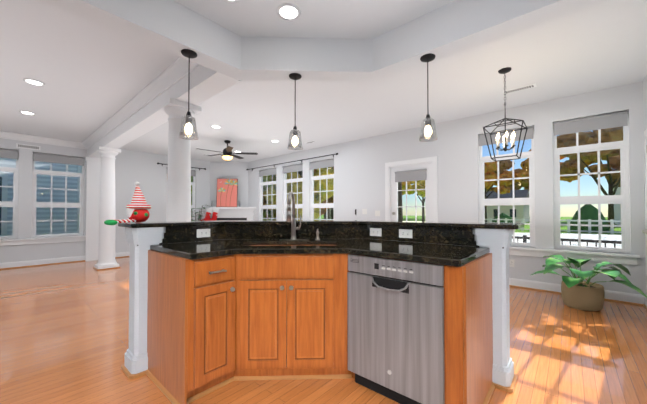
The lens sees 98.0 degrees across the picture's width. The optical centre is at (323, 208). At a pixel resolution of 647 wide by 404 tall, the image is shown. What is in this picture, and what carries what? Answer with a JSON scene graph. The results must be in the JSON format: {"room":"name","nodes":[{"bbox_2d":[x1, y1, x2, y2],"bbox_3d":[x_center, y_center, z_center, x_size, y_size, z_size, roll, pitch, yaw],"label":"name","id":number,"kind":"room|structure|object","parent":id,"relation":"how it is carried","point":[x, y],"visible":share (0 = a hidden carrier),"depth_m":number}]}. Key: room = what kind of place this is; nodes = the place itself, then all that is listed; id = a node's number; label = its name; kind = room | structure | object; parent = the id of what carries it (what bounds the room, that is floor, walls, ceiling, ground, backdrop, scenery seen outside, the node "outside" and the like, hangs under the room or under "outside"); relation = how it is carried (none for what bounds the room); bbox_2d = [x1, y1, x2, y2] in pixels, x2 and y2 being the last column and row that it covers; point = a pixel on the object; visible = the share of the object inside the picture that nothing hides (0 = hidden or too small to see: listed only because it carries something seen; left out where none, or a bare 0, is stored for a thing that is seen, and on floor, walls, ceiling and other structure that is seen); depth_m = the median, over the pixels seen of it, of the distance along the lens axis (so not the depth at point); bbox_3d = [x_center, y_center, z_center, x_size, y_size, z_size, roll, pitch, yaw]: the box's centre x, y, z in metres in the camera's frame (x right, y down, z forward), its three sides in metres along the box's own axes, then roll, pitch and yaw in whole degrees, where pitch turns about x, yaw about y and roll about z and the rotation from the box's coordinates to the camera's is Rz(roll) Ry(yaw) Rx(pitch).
{"room":"kitchen","nodes":[
{"label":"kitchen","id":0,"kind":"room"},
{"bbox_2d":[0,138,209,262],"bbox_3d":[-7.494,-0.179,4.702,0.160,2.780,11.550,-1,-1,41],"label":"wall","id":1,"kind":"structure","parent":0,"point":[146,171],"depth_m":7.17},
{"bbox_2d":[16,143,40,149],"bbox_3d":[-6.275,-1.317,5.983,0.008,0.090,0.360,-1,-1,41],"label":"air vent","id":2,"kind":"object","parent":1,"relation":"in","point":[26,146],"visible":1,"depth_m":5.97},
{"bbox_2d":[0,131,82,148],"bbox_3d":[-8.348,-1.523,3.540,0.105,0.125,8.330,-1,-1,41],"label":"crown molding","id":3,"kind":"structure","parent":1,"relation":"attached to","point":[6,135],"depth_m":6.07},
{"bbox_2d":[0,148,86,245],"bbox_3d":[-6.685,-0.245,5.558,0.180,1.985,3.102,-1,-1,41],"label":"window","id":4,"kind":"structure","parent":1,"relation":"in","point":[55,158],"depth_m":6.17},
{"bbox_2d":[85,157,100,260],"bbox_3d":[-5.537,0.003,6.761,0.070,2.470,0.310,-1,-1,41],"label":"trim","id":5,"kind":"structure","parent":1,"relation":"attached to","point":[93,164],"depth_m":6.74},
{"bbox_2d":[82,57,199,148],"bbox_3d":[-3.359,-1.508,4.641,5.940,0.125,0.105,-1,-1,41],"label":"crown molding","id":6,"kind":"structure","parent":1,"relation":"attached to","point":[177,70],"depth_m":3.78},
{"bbox_2d":[166,167,195,219],"bbox_3d":[-4.236,-0.213,8.363,0.175,1.975,0.950,-1,-1,41],"label":"window","id":7,"kind":"structure","parent":1,"relation":"in","point":[193,173],"depth_m":8.65},
{"bbox_2d":[0,252,646,309],"bbox_3d":[-3.580,1.109,1.932,9.356,0.130,12.240,-1,-1,41],"label":"baseboard","id":8,"kind":"structure","parent":1,"relation":"attached to","point":[627,298],"depth_m":4.22},
{"bbox_2d":[210,162,247,206],"bbox_3d":[-3.037,-0.120,9.115,1.202,2.780,0.160,0,-1,-4],"label":"wall","id":9,"kind":"structure","parent":0,"point":[233,170],"depth_m":9.05},
{"bbox_2d":[0,257,646,403],"bbox_3d":[-2.397,1.210,0.895,12.820,0.100,12.560,-1,-1,41],"label":"floor","id":10,"kind":"structure","parent":0,"point":[64,333],"depth_m":2.31},
{"bbox_2d":[93,146,120,270],"bbox_3d":[-4.495,-0.009,5.849,0.380,2.470,0.380,-1,-1,41],"label":"column","id":11,"kind":"structure","parent":10,"relation":"on","point":[106,252],"depth_m":5.75},
{"bbox_2d":[158,98,200,221],"bbox_3d":[-1.790,-0.041,3.483,0.380,2.470,0.380,-1,-1,41],"label":"column","id":12,"kind":"structure","parent":10,"relation":"on","point":[179,182],"depth_m":3.38},
{"bbox_2d":[191,205,207,220],"bbox_3d":[-3.681,0.573,8.035,0.734,1.366,0.842,-1,-1,41],"label":"potted plant","id":13,"kind":"object","parent":10,"relation":"on","point":[199,216],"visible":0.27,"depth_m":8.06},
{"bbox_2d":[118,224,516,403],"bbox_3d":[-0.075,0.654,2.030,2.234,1.040,1.795,-1,-1,41],"label":"kitchen island","id":14,"kind":"object","parent":10,"relation":"on","point":[409,312],"depth_m":1.81},
{"bbox_2d":[130,220,523,263],"bbox_3d":[-0.066,0.120,2.086,2.360,0.030,1.886,-1,-1,41],"label":"island countertop","id":15,"kind":"structure","parent":14,"relation":"on","point":[419,241],"depth_m":2.31},
{"bbox_2d":[104,182,150,224],"bbox_3d":[-1.427,-0.044,2.064,0.160,0.322,0.286,-1,-1,41],"label":"gnome","id":16,"kind":"object","parent":15,"relation":"on","point":[137,211],"visible":1,"depth_m":2.06},
{"bbox_2d":[531,255,646,310],"bbox_3d":[3.184,0.899,3.454,1.041,0.589,1.000,-1,-1,41],"label":"potted plant","id":17,"kind":"object","parent":10,"relation":"on","point":[578,293],"visible":1,"depth_m":3.30},
{"bbox_2d":[0,0,646,161],"bbox_3d":[-2.397,-1.680,0.934,12.820,0.120,12.560,-1,-1,41],"label":"ceiling","id":18,"kind":"structure","parent":0,"point":[93,77],"depth_m":3.37},
{"bbox_2d":[19,111,35,114],"bbox_3d":[-4.838,-1.567,4.596,0.196,0.007,0.196,-1,-1,41],"label":"recessed light","id":19,"kind":"object","parent":18,"relation":"in","point":[27,112],"visible":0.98,"depth_m":4.58},
{"bbox_2d":[23,78,44,85],"bbox_3d":[-3.618,-1.581,3.516,0.196,0.007,0.196,-1,-1,41],"label":"recessed light","id":20,"kind":"object","parent":18,"relation":"in","point":[33,82],"visible":1,"depth_m":3.52},
{"bbox_2d":[87,65,240,157],"bbox_3d":[-3.240,-1.414,4.771,6.174,0.310,0.250,-1,-1,41],"label":"beam","id":21,"kind":"structure","parent":18,"relation":"attached to","point":[206,83],"depth_m":3.59},
{"bbox_2d":[196,140,257,160],"bbox_3d":[-2.226,-1.318,6.398,1.293,0.458,1.285,-1,-1,41],"label":"ceiling fan","id":22,"kind":"object","parent":18,"relation":"hanging from","point":[228,155],"visible":1,"depth_m":6.36},
{"bbox_2d":[224,0,239,2],"bbox_3d":[-0.702,-1.600,2.081,0.196,0.007,0.196,-1,-1,41],"label":"recessed light","id":23,"kind":"object","parent":18,"relation":"in","point":[232,1],"visible":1,"depth_m":2.16},
{"bbox_2d":[277,3,300,20],"bbox_3d":[-0.283,-1.597,2.286,0.196,0.007,0.196,-1,-1,41],"label":"recessed light","id":24,"kind":"object","parent":18,"relation":"in","point":[288,11],"visible":1,"depth_m":2.28},
{"bbox_2d":[483,67,527,161],"bbox_3d":[2.078,-1.080,3.217,0.381,1.020,0.381,-1,-1,41],"label":"lantern chandelier","id":25,"kind":"object","parent":18,"relation":"hanging from","point":[504,71],"visible":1,"depth_m":3.20},
{"bbox_2d":[502,83,536,93],"bbox_3d":[2.584,-1.579,3.711,0.360,0.008,0.120,-1,-1,41],"label":"ceiling vent","id":26,"kind":"object","parent":18,"relation":"in","point":[520,88],"visible":0.96,"depth_m":3.69},
{"bbox_2d":[39,0,608,81],"bbox_3d":[-0.713,-1.470,0.555,3.182,0.310,5.091,-1,-1,41],"label":"ceiling beam","id":27,"kind":"structure","parent":0,"point":[442,32],"depth_m":2.31},
{"bbox_2d":[178,49,198,139],"bbox_3d":[-1.115,-0.939,2.330,0.152,0.705,0.152,-1,-1,41],"label":"pendant light","id":28,"kind":"object","parent":27,"relation":"hanging from","point":[189,118],"visible":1,"depth_m":2.31},
{"bbox_2d":[287,73,302,149],"bbox_3d":[-0.274,-0.934,2.719,0.152,0.705,0.152,-1,-1,41],"label":"pendant light","id":29,"kind":"object","parent":27,"relation":"hanging from","point":[295,139],"visible":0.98,"depth_m":2.70},
{"bbox_2d":[419,53,437,141],"bbox_3d":[0.889,-0.938,2.394,0.152,0.705,0.152,-1,-1,41],"label":"pendant light","id":30,"kind":"object","parent":27,"relation":"hanging from","point":[427,123],"visible":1,"depth_m":2.37},
{"bbox_2d":[248,81,645,294],"bbox_3d":[0.882,-0.158,6.283,8.666,2.780,0.160,-1,-1,41],"label":"wall","id":31,"kind":"structure","parent":0,"point":[359,175],"depth_m":4.76},
{"bbox_2d":[197,207,255,219],"bbox_3d":[-3.012,0.607,8.726,1.800,1.315,0.600,0,-1,-4],"label":"fireplace mantel","id":32,"kind":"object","parent":31,"relation":"attached to","point":[236,213],"depth_m":8.83},
{"bbox_2d":[201,208,212,220],"bbox_3d":[-3.605,0.210,8.674,0.296,0.499,0.295,-1,-1,41],"label":"stocking","id":33,"kind":"object","parent":32,"relation":"hanging from","point":[209,211],"visible":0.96,"depth_m":8.66},
{"bbox_2d":[209,208,219,220],"bbox_3d":[-3.399,0.211,8.687,0.292,0.505,0.287,-1,-1,41],"label":"stocking","id":34,"kind":"object","parent":32,"relation":"hanging from","point":[215,214],"visible":0.88,"depth_m":8.67},
{"bbox_2d":[216,178,237,206],"bbox_3d":[-2.996,-0.501,8.797,0.679,0.901,0.101,0,-1,-4],"label":"framed picture","id":35,"kind":"object","parent":32,"relation":"on","point":[227,193],"visible":1,"depth_m":8.78},
{"bbox_2d":[259,168,275,219],"bbox_3d":[-1.663,-0.222,8.454,0.951,1.955,0.175,-1,-1,41],"label":"window","id":36,"kind":"structure","parent":31,"relation":"in","point":[268,172],"depth_m":8.57},
{"bbox_2d":[246,153,337,170],"bbox_3d":[-1.039,-1.260,7.804,3.718,0.075,0.127,-1,-1,41],"label":"curtain rod","id":37,"kind":"object","parent":31,"relation":"attached to","point":[294,161],"visible":1,"depth_m":7.51},
{"bbox_2d":[283,164,302,219],"bbox_3d":[-0.835,-0.231,7.730,0.909,1.955,0.175,-1,-1,41],"label":"window","id":38,"kind":"structure","parent":31,"relation":"in","point":[293,168],"depth_m":7.79},
{"bbox_2d":[310,158,333,219],"bbox_3d":[-0.035,-0.241,7.030,0.929,1.955,0.175,-1,-1,41],"label":"window","id":39,"kind":"structure","parent":31,"relation":"in","point":[327,163],"depth_m":7.09},
{"bbox_2d":[385,156,437,221],"bbox_3d":[1.713,0.134,5.503,1.058,2.175,0.235,-1,-1,41],"label":"door","id":40,"kind":"structure","parent":31,"relation":"attached to","point":[416,170],"depth_m":5.45},
{"bbox_2d":[509,259,513,266],"bbox_3d":[2.926,0.846,4.372,0.070,0.115,0.007,-1,-1,41],"label":"outlet","id":41,"kind":"object","parent":31,"relation":"attached to","point":[511,261],"depth_m":4.37},
{"bbox_2d":[479,111,639,264],"bbox_3d":[3.255,-0.274,4.149,1.850,1.965,0.180,-1,-1,41],"label":"window","id":42,"kind":"structure","parent":31,"relation":"in","point":[604,121],"depth_m":3.95},
{"bbox_2d":[643,75,646,245],"bbox_3d":[3.132,-0.210,2.396,0.160,2.780,3.050,-1,-1,41],"label":"wall","id":43,"kind":"structure","parent":0,"point":[645,101],"depth_m":3.42},
{"bbox_2d":[642,129,646,298],"bbox_3d":[3.547,0.131,3.058,0.093,2.115,0.830,-1,-1,41],"label":"door frame","id":44,"kind":"structure","parent":43,"relation":"attached to","point":[644,231],"depth_m":3.31},
{"label":"outside","id":45,"kind":"structure","parent":0,"visible":0},
{"bbox_2d":[512,233,620,247],"bbox_3d":[16.026,1.817,11.850,21.400,0.001,21.600,-1,-1,41],"label":"pond water","id":46,"kind":"structure","parent":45,"point":[593,237],"depth_m":17.97},
{"bbox_3d":[2.319,1.706,6.204,13.200,0.150,1.650,-1,-1,41],"label":"floor","id":47,"kind":"structure","parent":45,"visible":0},
{"bbox_2d":[511,235,620,247],"bbox_3d":[4.576,1.072,5.201,8.330,1.090,0.060,-1,-1,41],"label":"deck railing","id":48,"kind":"object","parent":47,"relation":"on","point":[524,237],"depth_m":5.09},
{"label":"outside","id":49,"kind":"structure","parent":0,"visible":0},
{"bbox_2d":[269,215,620,234],"bbox_3d":[0.178,1.695,-0.194,300.000,0.001,300.000,-1,-1,41],"label":"lawn","id":50,"kind":"structure","parent":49,"point":[617,229],"depth_m":31.97},
{"bbox_2d":[0,158,80,235],"bbox_3d":[-15.774,-2.957,8.973,9.600,9.550,13.300,-1,-1,41],"label":"neighbor house","id":51,"kind":"structure","parent":50,"relation":"on","point":[42,181],"depth_m":9.51},
{"bbox_2d":[191,166,409,220],"bbox_3d":[0.744,-5.201,26.296,26.458,14.502,32.415,-1,-1,41],"label":"trees","id":52,"kind":"object","parent":50,"relation":"on","point":[323,196],"depth_m":13.88},
{"bbox_2d":[330,126,622,227],"bbox_3d":[52.447,-7.627,43.584,139.400,19.819,62.485,-1,-1,41],"label":"trees","id":53,"kind":"object","parent":50,"relation":"on","point":[585,139],"depth_m":32.88},
{"bbox_2d":[486,190,528,222],"bbox_3d":[31.258,-0.472,54.361,13.600,5.800,9.600,-1,-1,41],"label":"house","id":54,"kind":"structure","parent":50,"relation":"on","point":[519,208],"depth_m":49.29},
{"bbox_2d":[492,204,608,230],"bbox_3d":[13.862,0.336,17.750,19.800,3.200,29.800,-1,-1,41],"label":"shrubs","id":55,"kind":"object","parent":50,"relation":"on","point":[588,211],"depth_m":24.28},
{"bbox_2d":[485,218,620,233],"bbox_3d":[21.998,1.435,23.240,26.180,1.150,0.180,-1,-1,41],"label":"fence","id":56,"kind":"object","parent":50,"relation":"on","point":[589,221],"depth_m":23.38},
{"bbox_2d":[612,168,620,224],"bbox_3d":[47.912,-2.286,38.489,11.600,9.000,9.600,-1,-1,41],"label":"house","id":57,"kind":"structure","parent":50,"relation":"on","point":[617,209],"depth_m":40.65}
]}

